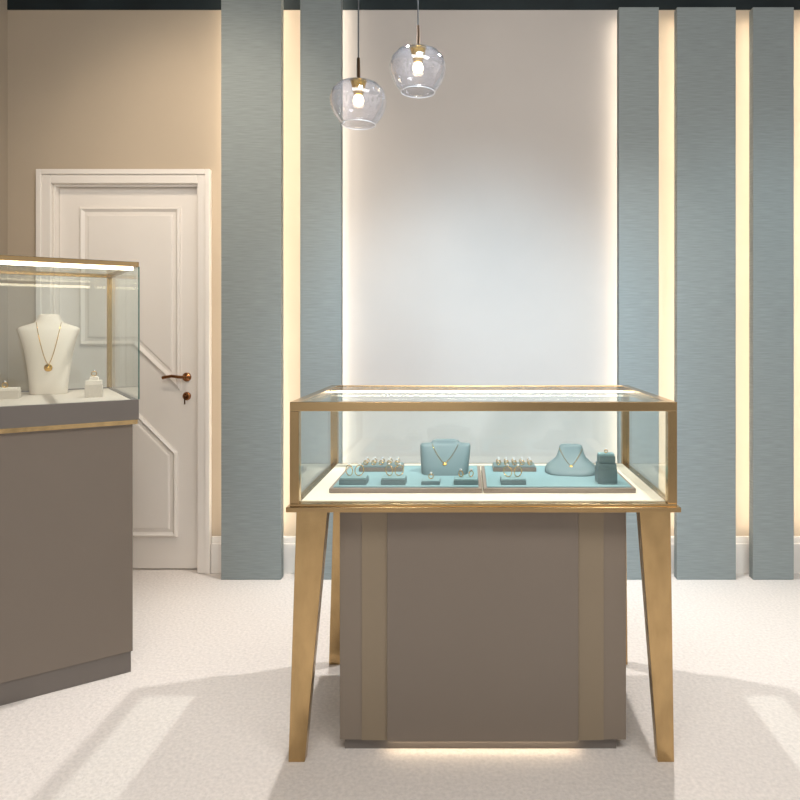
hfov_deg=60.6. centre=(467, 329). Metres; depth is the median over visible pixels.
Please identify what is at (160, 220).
door
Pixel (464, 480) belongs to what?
holder
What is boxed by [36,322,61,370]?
necklace
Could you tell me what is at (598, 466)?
cushion
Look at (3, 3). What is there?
wall
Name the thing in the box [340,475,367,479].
cushion
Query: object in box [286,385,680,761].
display case
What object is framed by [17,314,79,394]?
bust
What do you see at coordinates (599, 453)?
cushion
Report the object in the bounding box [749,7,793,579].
wall panel
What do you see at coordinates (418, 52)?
socket
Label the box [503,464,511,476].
ring
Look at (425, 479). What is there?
cushion
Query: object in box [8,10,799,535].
wall
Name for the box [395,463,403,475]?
ring
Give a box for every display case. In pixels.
[0,255,139,705]
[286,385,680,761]
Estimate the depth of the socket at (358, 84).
2.48 m
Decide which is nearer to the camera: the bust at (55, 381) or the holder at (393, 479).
the holder at (393, 479)
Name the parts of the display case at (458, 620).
corner post, leg, leg, corner post, cabinet trim, frame, frame, cabinet trim, corner post, leg, leg, corner post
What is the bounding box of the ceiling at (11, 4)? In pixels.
[7,0,799,9]
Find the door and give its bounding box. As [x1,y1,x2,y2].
[36,169,211,573]
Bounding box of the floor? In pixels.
[0,568,799,799]
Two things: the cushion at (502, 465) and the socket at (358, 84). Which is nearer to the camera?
the socket at (358, 84)
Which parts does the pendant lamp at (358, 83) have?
stem, lamp shade, cord, bulb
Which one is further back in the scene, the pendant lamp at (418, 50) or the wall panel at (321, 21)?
the wall panel at (321, 21)
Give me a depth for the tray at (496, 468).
2.60 m
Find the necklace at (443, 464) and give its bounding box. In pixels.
[432,444,457,465]
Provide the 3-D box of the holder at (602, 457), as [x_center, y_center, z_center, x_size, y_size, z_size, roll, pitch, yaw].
[0.491,0.455,2.420,0.058,0.034,0.040,0,0,0]
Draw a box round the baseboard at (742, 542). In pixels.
[211,536,799,572]
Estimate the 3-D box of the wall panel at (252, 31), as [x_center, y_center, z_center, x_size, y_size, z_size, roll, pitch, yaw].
[-1.216,-0.410,3.860,0.336,3.620,0.099,0,0,0]
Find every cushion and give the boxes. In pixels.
[0,387,20,390]
[85,380,102,384]
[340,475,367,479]
[360,462,403,467]
[382,475,405,479]
[422,477,439,481]
[454,476,477,479]
[493,462,535,467]
[501,476,525,479]
[596,461,616,468]
[598,452,614,455]
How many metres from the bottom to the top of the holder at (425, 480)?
0.014 m
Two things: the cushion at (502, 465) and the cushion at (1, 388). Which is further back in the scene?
the cushion at (1, 388)
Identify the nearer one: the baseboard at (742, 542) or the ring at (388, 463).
the ring at (388, 463)
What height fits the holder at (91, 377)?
0.016 m
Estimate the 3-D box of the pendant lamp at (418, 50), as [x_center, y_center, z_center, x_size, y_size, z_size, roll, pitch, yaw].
[-0.184,-1.586,2.500,0.209,1.427,0.209,0,0,0]
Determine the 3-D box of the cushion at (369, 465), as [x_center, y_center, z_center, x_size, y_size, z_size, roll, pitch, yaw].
[-0.333,0.522,2.635,0.161,0.005,0.081,0,0,0]
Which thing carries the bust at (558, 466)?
on the display tray at (539, 481)
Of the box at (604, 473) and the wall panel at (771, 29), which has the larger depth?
the wall panel at (771, 29)
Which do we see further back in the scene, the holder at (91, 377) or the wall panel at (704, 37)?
the wall panel at (704, 37)
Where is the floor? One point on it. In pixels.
(201, 711)
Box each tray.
[329,466,481,492]
[359,462,403,471]
[481,466,635,492]
[492,462,535,471]
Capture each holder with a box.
[89,376,98,379]
[339,475,368,484]
[381,475,406,484]
[421,477,440,484]
[454,476,477,484]
[500,476,525,484]
[597,452,614,463]
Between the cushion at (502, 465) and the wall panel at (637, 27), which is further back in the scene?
the wall panel at (637, 27)
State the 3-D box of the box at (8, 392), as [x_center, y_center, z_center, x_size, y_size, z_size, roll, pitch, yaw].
[-1.943,0.266,2.860,0.100,0.045,0.060,0,0,-25]
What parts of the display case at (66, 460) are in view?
brass trim, frame, corner post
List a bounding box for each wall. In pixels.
[0,0,7,386]
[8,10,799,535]
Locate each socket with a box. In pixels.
[351,78,365,95]
[410,46,425,62]
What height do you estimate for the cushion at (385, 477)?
0.006 m
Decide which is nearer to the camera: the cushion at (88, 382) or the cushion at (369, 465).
the cushion at (369, 465)
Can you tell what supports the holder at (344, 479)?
on the display tray at (414, 475)
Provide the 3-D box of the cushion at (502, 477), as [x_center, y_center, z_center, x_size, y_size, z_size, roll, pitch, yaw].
[0.159,0.522,2.400,0.084,0.005,0.056,0,0,0]
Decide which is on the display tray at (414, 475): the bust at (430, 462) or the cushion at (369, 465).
the bust at (430, 462)
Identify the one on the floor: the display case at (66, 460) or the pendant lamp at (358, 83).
the display case at (66, 460)
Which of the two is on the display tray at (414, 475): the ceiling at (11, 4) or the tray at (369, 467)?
the tray at (369, 467)
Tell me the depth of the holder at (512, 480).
2.37 m
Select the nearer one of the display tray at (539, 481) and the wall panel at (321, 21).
the display tray at (539, 481)
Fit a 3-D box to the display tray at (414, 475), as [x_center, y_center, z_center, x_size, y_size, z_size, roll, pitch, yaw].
[-0.215,0.550,2.527,0.525,0.020,0.385,0,0,0]
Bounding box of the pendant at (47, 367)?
[44,364,52,370]
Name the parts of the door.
panel, panel, lever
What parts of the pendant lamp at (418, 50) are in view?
lamp shade, stem, cord, bulb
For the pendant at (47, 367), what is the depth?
3.02 m
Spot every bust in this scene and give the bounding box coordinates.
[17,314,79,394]
[420,439,470,475]
[545,444,595,476]
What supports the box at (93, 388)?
on the display case at (66, 460)
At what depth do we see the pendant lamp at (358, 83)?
2.48 m
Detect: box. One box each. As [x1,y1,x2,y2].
[0,387,20,398]
[85,380,102,397]
[595,461,616,483]
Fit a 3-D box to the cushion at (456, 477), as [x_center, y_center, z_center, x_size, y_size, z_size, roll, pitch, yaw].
[-0.007,0.522,2.400,0.081,0.005,0.056,0,0,0]
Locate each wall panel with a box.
[221,0,283,579]
[300,0,342,579]
[617,7,658,579]
[674,7,735,579]
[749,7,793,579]
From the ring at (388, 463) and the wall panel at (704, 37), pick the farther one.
the wall panel at (704, 37)
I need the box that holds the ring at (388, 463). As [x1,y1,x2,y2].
[385,463,392,475]
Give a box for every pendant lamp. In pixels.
[330,0,386,129]
[389,0,445,97]
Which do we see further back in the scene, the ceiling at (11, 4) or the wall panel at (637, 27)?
the ceiling at (11, 4)

